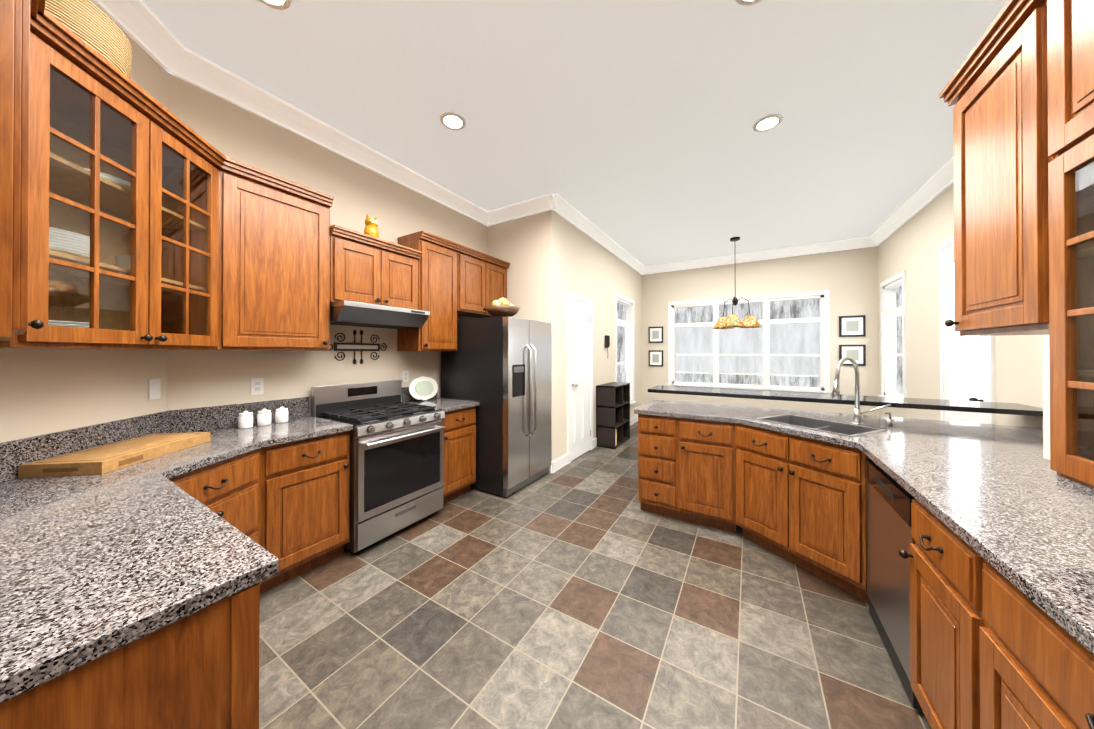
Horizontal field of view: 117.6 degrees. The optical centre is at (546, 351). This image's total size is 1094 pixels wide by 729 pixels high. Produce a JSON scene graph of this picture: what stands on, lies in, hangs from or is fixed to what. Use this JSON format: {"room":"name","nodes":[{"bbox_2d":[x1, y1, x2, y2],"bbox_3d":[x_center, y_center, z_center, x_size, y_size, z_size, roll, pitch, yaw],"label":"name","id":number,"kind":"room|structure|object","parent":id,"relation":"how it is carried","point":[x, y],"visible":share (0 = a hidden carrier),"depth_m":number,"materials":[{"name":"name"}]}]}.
{"room":"kitchen","nodes":[
{"label":"kitchen","id":0,"kind":"room"},
{"bbox_2d":[0,30,219,442],"bbox_3d":[-2.173,-0.200,1.389,0.830,3.250,0.915,0,0,31],"label":"wall","id":1,"kind":"structure","parent":0,"point":[44,391],"depth_m":1.72,"materials":[{"name":"beige paint"}]},
{"bbox_2d":[0,344,55,348],"bbox_3d":[-1.870,-0.556,1.061,0.244,1.087,0.300,0,0,31],"label":"upper cabinet","id":2,"kind":"object","parent":1,"relation":"attached to","point":[13,346],"depth_m":1.08,"materials":[{"name":"brown wood"}]},
{"bbox_2d":[45,0,132,78],"bbox_3d":[-1.941,-1.262,1.327,0.373,0.240,0.373,0,0,31],"label":"basket","id":3,"kind":"object","parent":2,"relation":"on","point":[95,27],"visible":0.19,"depth_m":1.32,"materials":[{"name":"beige wicker"}]},
{"bbox_2d":[0,0,75,347],"bbox_3d":[-1.591,-0.567,0.835,0.578,1.067,0.396,0,0,31],"label":"upper cabinet","id":4,"kind":"object","parent":1,"relation":"attached to","point":[38,52],"depth_m":1.11,"materials":[{"name":"brown wood"}]},
{"bbox_2d":[56,113,179,349],"bbox_3d":[-2.143,-0.554,1.429,0.617,1.087,0.617,0,0,31],"label":"upper cabinet","id":5,"kind":"object","parent":1,"relation":"attached to","point":[80,340],"depth_m":1.64,"materials":[{"name":"brown wood"}]},
{"bbox_2d":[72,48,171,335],"bbox_3d":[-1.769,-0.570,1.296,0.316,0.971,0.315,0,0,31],"label":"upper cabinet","id":6,"kind":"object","parent":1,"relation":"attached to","point":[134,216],"depth_m":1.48,"materials":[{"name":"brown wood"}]},
{"bbox_2d":[148,378,160,399],"bbox_3d":[-2.265,0.217,1.913,0.007,0.116,0.070,0,0,-14],"label":"electrical outlet plate","id":7,"kind":"object","parent":1,"relation":"attached to","point":[154,387],"depth_m":1.91,"materials":[{"name":"white plastic"}]},
{"bbox_2d":[180,340,203,349],"bbox_3d":[-2.068,-0.552,1.881,0.300,1.087,0.243,0,0,31],"label":"upper cabinet","id":8,"kind":"object","parent":1,"relation":"attached to","point":[184,344],"depth_m":1.75,"materials":[{"name":"brown wood"}]},
{"bbox_2d":[180,128,243,339],"bbox_3d":[-1.871,-0.568,1.719,0.315,0.971,0.315,0,0,31],"label":"upper cabinet","id":9,"kind":"object","parent":1,"relation":"attached to","point":[211,182],"depth_m":1.90,"materials":[{"name":"brown wood"}]},
{"bbox_2d":[91,0,1007,274],"bbox_3d":[0.641,-1.751,2.264,4.870,0.140,10.040,0,0,31],"label":"crown molding","id":10,"kind":"structure","parent":1,"relation":"attached to","point":[141,24],"depth_m":3.05,"materials":[{"name":"white"}]},
{"bbox_2d":[220,98,486,415],"bbox_3d":[-1.617,-0.192,3.211,0.120,3.250,2.945,0,0,31],"label":"wall","id":11,"kind":"structure","parent":0,"point":[357,191],"depth_m":2.81,"materials":[{"name":"beige paint"}]},
{"bbox_2d":[251,378,263,394],"bbox_3d":[-2.061,0.249,2.358,0.008,0.116,0.070,0,0,31],"label":"electrical outlet plate","id":12,"kind":"object","parent":11,"relation":"attached to","point":[257,384],"depth_m":2.36,"materials":[{"name":"white plastic"}]},
{"bbox_2d":[204,168,339,350],"bbox_3d":[-1.899,-0.550,2.249,0.396,1.087,0.669,0,0,31],"label":"upper cabinet","id":13,"kind":"object","parent":11,"relation":"attached to","point":[290,249],"depth_m":2.21,"materials":[{"name":"brown wood"}]},
{"bbox_2d":[330,330,386,363],"bbox_3d":[-1.688,-0.038,2.964,0.011,0.311,0.548,0,0,31],"label":"wall decoration","id":14,"kind":"object","parent":11,"relation":"attached to","point":[361,346],"visible":0.92,"depth_m":2.95,"materials":[{"name":"black metal"}]},
{"bbox_2d":[336,232,391,306],"bbox_3d":[-1.626,-0.630,2.743,0.348,0.522,0.450,0,0,31],"label":"upper cabinet","id":15,"kind":"object","parent":11,"relation":"attached to","point":[365,265],"depth_m":2.67,"materials":[{"name":"brown wood"}]},
{"bbox_2d":[364,214,378,237],"bbox_3d":[-1.521,-1.057,2.873,0.107,0.246,0.116,0,0,31],"label":"owl figurine","id":16,"kind":"object","parent":15,"relation":"on","point":[370,228],"visible":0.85,"depth_m":2.83,"materials":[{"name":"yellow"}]},
{"bbox_2d":[402,370,408,381],"bbox_3d":[-1.441,0.254,3.374,0.008,0.116,0.070,0,0,31],"label":"electrical outlet plate","id":17,"kind":"object","parent":11,"relation":"attached to","point":[405,374],"depth_m":3.37,"materials":[{"name":"white plastic"}]},
{"bbox_2d":[392,248,423,310],"bbox_3d":[-1.460,-0.629,3.014,0.348,0.522,0.450,0,0,31],"label":"upper cabinet","id":18,"kind":"object","parent":11,"relation":"attached to","point":[407,267],"depth_m":3.01,"materials":[{"name":"brown wood"}]},
{"bbox_2d":[330,301,429,328],"bbox_3d":[-1.476,-0.291,2.836,0.506,0.144,0.754,0,0,31],"label":"range hood","id":19,"kind":"object","parent":18,"relation":"attached to","point":[348,313],"visible":0.83,"depth_m":2.66,"materials":[{"name":"silver metal"}]},
{"bbox_2d":[396,232,459,350],"bbox_3d":[-1.215,-0.544,3.416,0.348,1.087,0.484,0,0,31],"label":"upper cabinet","id":20,"kind":"object","parent":11,"relation":"attached to","point":[441,260],"depth_m":3.29,"materials":[{"name":"brown wood"}]},
{"bbox_2d":[460,248,491,315],"bbox_3d":[-0.960,-0.760,3.835,0.348,0.652,0.487,0,0,31],"label":"upper cabinet","id":21,"kind":"object","parent":11,"relation":"attached to","point":[475,271],"depth_m":3.75,"materials":[{"name":"brown wood"}]},
{"bbox_2d":[468,260,507,317],"bbox_3d":[-0.775,-0.758,4.137,0.348,0.652,0.486,0,0,31],"label":"upper cabinet","id":22,"kind":"object","parent":11,"relation":"attached to","point":[499,271],"depth_m":4.11,"materials":[{"name":"brown wood"}]},
{"bbox_2d":[487,210,556,461],"bbox_3d":[-0.391,-0.187,4.259,1.120,3.250,0.120,0,0,31],"label":"wall","id":23,"kind":"structure","parent":0,"point":[525,247],"depth_m":4.05,"materials":[{"name":"beige paint"}]},
{"bbox_2d":[548,462,553,472],"bbox_3d":[-0.361,1.373,4.154,0.995,0.130,0.015,0,0,31],"label":"baseboard","id":24,"kind":"structure","parent":23,"relation":"attached to","point":[551,468],"depth_m":3.90,"materials":[{"name":"white wood"}]},
{"bbox_2d":[142,0,1004,266],"bbox_3d":[0.707,-1.846,2.401,5.700,0.050,10.600,0,0,31],"label":"ceiling","id":25,"kind":"structure","parent":0,"point":[627,125],"depth_m":2.36,"materials":[{"name":"grey paint"}]},
{"bbox_2d":[259,0,291,9],"bbox_3d":[-1.407,-1.817,1.664,0.198,0.010,0.198,0,0,22],"label":"recessed light","id":26,"kind":"object","parent":25,"relation":"in","point":[276,4],"depth_m":1.73,"materials":[{"name":"white"}]},
{"bbox_2d":[440,112,465,129],"bbox_3d":[-0.742,-1.813,2.618,0.198,0.010,0.198,0,0,22],"label":"recessed light","id":27,"kind":"object","parent":25,"relation":"in","point":[452,120],"depth_m":2.61,"materials":[{"name":"white"}]},
{"bbox_2d":[713,237,761,328],"bbox_3d":[2.993,-1.091,5.251,0.688,1.429,0.661,0,0,31],"label":"pendant chandelier","id":28,"kind":"object","parent":25,"relation":"hanging from","point":[731,321],"visible":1,"depth_m":5.20,"materials":[{"name":"yellow glass"}]},
{"bbox_2d":[735,0,760,5],"bbox_3d":[1.042,-1.817,1.645,0.198,0.010,0.198,0,0,22],"label":"recessed light","id":29,"kind":"object","parent":25,"relation":"in","point":[741,2],"depth_m":1.72,"materials":[{"name":"white"}]},
{"bbox_2d":[753,114,782,131],"bbox_3d":[1.755,-1.812,2.639,0.198,0.010,0.198,0,0,22],"label":"recessed light","id":30,"kind":"object","parent":25,"relation":"in","point":[768,122],"depth_m":2.63,"materials":[{"name":"white"}]},
{"bbox_2d":[259,421,930,728],"bbox_3d":[0.707,1.454,2.385,5.700,0.050,10.600,0,0,31],"label":"floor","id":31,"kind":"structure","parent":0,"point":[584,591],"depth_m":1.70,"materials":[{"name":"tile"}]},
{"bbox_2d":[0,577,271,728],"bbox_3d":[-1.320,0.982,0.798,1.137,0.880,0.631,0,0,31],"label":"base cabinet","id":32,"kind":"object","parent":31,"relation":"on","point":[200,670],"depth_m":0.66,"materials":[{"name":"brown wood"}]},
{"bbox_2d":[0,409,283,703],"bbox_3d":[-1.638,0.447,1.118,2.017,0.187,0.840,0,0,31],"label":"countertop","id":33,"kind":"structure","parent":32,"relation":"on","point":[93,567],"depth_m":0.83,"materials":[{"name":"stone"}]},
{"bbox_2d":[18,432,210,477],"bbox_3d":[-1.998,0.479,1.592,0.280,0.052,0.521,0,0,-9],"label":"cutting board","id":34,"kind":"object","parent":33,"relation":"on","point":[103,459],"visible":1,"depth_m":1.46,"materials":[{"name":"brown wood"}]},
{"bbox_2d":[169,442,303,587],"bbox_3d":[-2.032,0.985,1.548,0.894,0.880,1.167,0,0,31],"label":"base cabinet","id":35,"kind":"object","parent":31,"relation":"on","point":[287,505],"depth_m":1.90,"materials":[{"name":"brown wood"}]},
{"bbox_2d":[180,397,352,442],"bbox_3d":[-1.701,0.451,2.082,0.906,0.187,0.739,0,0,31],"label":"countertop","id":36,"kind":"structure","parent":35,"relation":"on","point":[300,426],"depth_m":2.24,"materials":[{"name":"stone"}]},
{"bbox_2d":[238,411,258,428],"bbox_3d":[-2.006,0.451,2.207,0.075,0.112,0.075,0,0,19],"label":"canister","id":37,"kind":"object","parent":36,"relation":"on","point":[245,419],"depth_m":2.18,"materials":[{"name":"white ceramic"}]},
{"bbox_2d":[259,408,276,425],"bbox_3d":[-1.954,0.452,2.292,0.075,0.112,0.075,0,0,19],"label":"canister","id":38,"kind":"object","parent":36,"relation":"on","point":[264,418],"depth_m":2.27,"materials":[{"name":"white ceramic"}]},
{"bbox_2d":[277,407,288,422],"bbox_3d":[-1.902,0.452,2.377,0.075,0.112,0.075,0,0,19],"label":"canister","id":39,"kind":"object","parent":36,"relation":"on","point":[282,413],"depth_m":2.35,"materials":[{"name":"white ceramic"}]},
{"bbox_2d":[292,431,349,572],"bbox_3d":[-1.755,0.989,2.257,0.628,0.880,0.492,0,0,31],"label":"base cabinet","id":40,"kind":"object","parent":31,"relation":"on","point":[327,457],"depth_m":2.17,"materials":[{"name":"brown wood"}]},
{"bbox_2d":[311,380,444,553],"bbox_3d":[-1.363,0.856,2.761,0.718,1.150,0.764,0,0,31],"label":"range","id":41,"kind":"object","parent":31,"relation":"on","point":[396,464],"visible":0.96,"depth_m":2.60,"materials":[{"name":"silver metal"}]},
{"bbox_2d":[442,406,475,503],"bbox_3d":[-1.099,0.994,3.331,0.628,0.880,0.472,0,0,31],"label":"base cabinet","id":42,"kind":"object","parent":31,"relation":"on","point":[460,424],"depth_m":3.17,"materials":[{"name":"brown wood"}]},
{"bbox_2d":[402,387,478,411],"bbox_3d":[-1.088,0.457,3.333,0.647,0.187,0.484,0,0,31],"label":"countertop","id":43,"kind":"structure","parent":42,"relation":"on","point":[445,404],"depth_m":3.32,"materials":[{"name":"stone"}]},
{"bbox_2d":[409,376,437,400],"bbox_3d":[-1.280,0.387,3.451,0.103,0.249,0.362,0,0,31],"label":"oval platter","id":44,"kind":"object","parent":43,"relation":"on","point":[423,388],"visible":0.96,"depth_m":3.43,"materials":[{"name":"white ceramic"}]},
{"bbox_2d":[441,316,550,496],"bbox_3d":[-0.539,0.549,3.777,1.006,1.775,0.820,0,0,31],"label":"fridge","id":45,"kind":"object","parent":31,"relation":"on","point":[498,369],"visible":0.9,"depth_m":3.39,"materials":[{"name":"silver metal"}]},
{"bbox_2d":[485,297,519,316],"bbox_3d":[-0.466,-0.454,3.485,0.370,0.225,0.370,0,0,31],"label":"fruit bowl","id":46,"kind":"object","parent":45,"relation":"on","point":[503,307],"visible":0.92,"depth_m":3.37,"materials":[{"name":"brown wood"}]},
{"bbox_2d":[596,382,629,448],"bbox_3d":[1.060,0.983,5.265,0.297,0.920,0.720,0,0,31],"label":"shelf","id":47,"kind":"object","parent":31,"relation":"on","point":[612,415],"visible":0.98,"depth_m":5.01,"materials":[{"name":"grey wood"}]},
{"bbox_2d":[638,414,675,517],"bbox_3d":[1.136,0.993,3.079,0.410,0.880,0.631,0,0,31],"label":"base cabinet","id":48,"kind":"object","parent":31,"relation":"on","point":[655,433],"depth_m":2.84,"materials":[{"name":"brown wood"}]},
{"bbox_2d":[674,418,733,531],"bbox_3d":[1.437,0.992,2.872,0.479,0.880,0.672,0,0,31],"label":"base cabinet","id":49,"kind":"object","parent":31,"relation":"on","point":[701,447],"depth_m":2.65,"materials":[{"name":"brown wood"}]},
{"bbox_2d":[730,423,868,602],"bbox_3d":[1.774,0.990,2.426,0.680,0.880,1.080,0,0,31],"label":"base cabinet","id":50,"kind":"object","parent":31,"relation":"on","point":[802,500],"depth_m":2.11,"materials":[{"name":"brown wood"}]},
{"bbox_2d":[864,458,922,711],"bbox_3d":[1.837,0.994,1.397,0.609,0.822,0.598,0,0,31],"label":"dishwasher","id":51,"kind":"object","parent":50,"relation":"in","point":[888,509],"visible":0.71,"depth_m":1.50,"materials":[{"name":"silver metal"}]},
{"bbox_2d":[902,499,965,728],"bbox_3d":[1.577,0.982,0.927,0.668,0.880,0.455,0,0,31],"label":"base cabinet","id":52,"kind":"object","parent":31,"relation":"on","point":[937,600],"depth_m":1.10,"materials":[{"name":"brown wood"}]},
{"bbox_2d":[962,540,1093,728],"bbox_3d":[1.208,0.979,0.323,0.668,0.880,0.960,0,0,31],"label":"base cabinet","id":53,"kind":"object","parent":31,"relation":"on","point":[991,647],"depth_m":0.77,"materials":[{"name":"brown wood"}]},
{"bbox_2d":[634,385,1093,654],"bbox_3d":[1.263,0.465,1.288,2.657,0.152,4.500,0,0,31],"label":"countertop","id":54,"kind":"structure","parent":53,"relation":"on","point":[1010,505],"depth_m":1.30,"materials":[{"name":"stone"}]},
{"bbox_2d":[755,414,885,458],"bbox_3d":[1.871,0.605,2.309,0.408,0.202,0.588,0,0,-24],"label":"sink","id":55,"kind":"object","parent":54,"relation":"in","point":[844,429],"visible":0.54,"depth_m":2.37,"materials":[{"name":"silver metal"}]},
{"bbox_2d":[832,357,892,426],"bbox_3d":[2.136,0.272,2.246,0.350,0.471,0.233,0,0,31],"label":"faucet","id":56,"kind":"object","parent":54,"relation":"on","point":[857,414],"visible":1,"depth_m":2.27,"materials":[{"name":"silver metal"}]},
{"bbox_2d":[557,214,641,458],"bbox_3d":[1.036,-0.180,5.636,0.120,3.250,3.720,0,0,31],"label":"wall","id":57,"kind":"structure","parent":0,"point":[599,275],"depth_m":5.01,"materials":[{"name":"beige paint"}]},
{"bbox_2d":[553,454,567,471],"bbox_3d":[0.160,1.373,4.066,0.015,0.130,0.380,0,0,31],"label":"baseboard","id":58,"kind":"structure","parent":57,"relation":"attached to","point":[558,463],"depth_m":4.06,"materials":[{"name":"white wood"}]},
{"bbox_2d":[567,292,592,463],"bbox_3d":[0.496,0.340,4.546,0.093,2.200,0.780,0,0,31],"label":"door","id":59,"kind":"structure","parent":57,"relation":"attached to","point":[579,375],"depth_m":4.51,"materials":[{"name":"white wood"}]},
{"bbox_2d":[605,335,609,358],"bbox_3d":[0.982,-0.066,5.364,0.069,0.381,0.080,0,0,31],"label":"phone","id":60,"kind":"object","parent":57,"relation":"attached to","point":[607,341],"visible":1,"depth_m":5.34,"materials":[{"name":"black plastic"}]},
{"bbox_2d":[593,415,637,447],"bbox_3d":[1.357,1.382,6.025,0.015,0.130,2.650,0,0,31],"label":"baseboard","id":61,"kind":"structure","parent":57,"relation":"attached to","point":[634,419],"depth_m":6.50,"materials":[{"name":"white wood"}]},
{"bbox_2d":[615,292,635,404],"bbox_3d":[1.428,0.023,6.228,0.170,2.090,1.120,0,0,31],"label":"window","id":62,"kind":"structure","parent":57,"relation":"in","point":[628,303],"depth_m":6.58,"materials":[{"name":"white wood"}]},
{"bbox_2d":[642,246,877,415],"bbox_3d":[3.680,-0.177,6.271,3.970,3.250,0.120,0,0,31],"label":"wall","id":63,"kind":"structure","parent":0,"point":[848,279],"depth_m":5.84,"materials":[{"name":"beige paint"}]},
{"bbox_2d":[648,326,662,342],"bbox_3d":[2.305,-0.348,7.023,0.300,0.340,0.028,0,0,31],"label":"picture frame","id":64,"kind":"object","parent":63,"relation":"attached to","point":[655,333],"depth_m":7.01,"materials":[{"name":"black"}]},
{"bbox_2d":[649,350,662,366],"bbox_3d":[2.305,0.152,7.021,0.300,0.340,0.028,0,0,31],"label":"picture frame","id":65,"kind":"object","parent":63,"relation":"attached to","point":[655,356],"depth_m":7.00,"materials":[{"name":"black"}]},
{"bbox_2d":[667,290,831,393],"bbox_3d":[3.650,-0.142,6.260,2.630,1.760,0.170,0,0,31],"label":"window","id":66,"kind":"structure","parent":63,"relation":"in","point":[823,318],"depth_m":6.06,"materials":[{"name":"white wood"}]},
{"bbox_2d":[839,315,865,336],"bbox_3d":[4.967,-0.406,5.397,0.320,0.340,0.028,0,0,31],"label":"picture frame","id":67,"kind":"object","parent":63,"relation":"attached to","point":[852,326],"depth_m":5.38,"materials":[{"name":"black"}]},
{"bbox_2d":[839,345,865,365],"bbox_3d":[4.967,0.064,5.395,0.320,0.340,0.028,0,0,31],"label":"picture frame","id":68,"kind":"object","parent":63,"relation":"attached to","point":[857,352],"depth_m":5.38,"materials":[{"name":"black"}]},
{"bbox_2d":[878,183,1042,427],"bbox_3d":[4.087,-0.192,3.246,0.120,3.250,4.620,0,0,31],"label":"wall","id":69,"kind":"structure","parent":0,"point":[910,246],"depth_m":3.72,"materials":[{"name":"beige paint"}]},
{"bbox_2d":[878,270,906,397],"bbox_3d":[4.926,-0.160,4.667,0.170,1.780,0.960,0,0,31],"label":"window","id":70,"kind":"structure","parent":69,"relation":"in","point":[889,311],"depth_m":4.93,"materials":[{"name":"white wood"}]},
{"bbox_2d":[939,236,995,424],"bbox_3d":[3.899,0.148,3.142,0.095,2.570,0.870,0,0,31],"label":"door","id":71,"kind":"structure","parent":69,"relation":"attached to","point":[967,368],"depth_m":3.19,"materials":[{"name":"white wood"}]},
{"bbox_2d":[1042,335,1049,459],"bbox_3d":[1.276,-0.211,-0.838,0.660,3.250,5.280,0,0,31],"label":"wall","id":72,"kind":"structure","parent":0,"point":[1046,402],"depth_m":1.57,"materials":[{"name":"beige paint"}]},
{"bbox_2d":[944,0,1093,339],"bbox_3d":[1.820,-0.583,1.113,0.438,1.032,0.526,0,0,31],"label":"upper cabinet","id":73,"kind":"object","parent":72,"relation":"attached to","point":[1018,91],"depth_m":1.05,"materials":[{"name":"brown wood"}]},
{"label":"outside","id":74,"kind":"structure","parent":0,"visible":0},
{"bbox_2d":[617,286,902,394],"bbox_3d":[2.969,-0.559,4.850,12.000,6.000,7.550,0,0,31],"label":"window panes","id":75,"kind":"structure","parent":74,"point":[805,308],"depth_m":8.00,"materials":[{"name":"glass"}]}
]}

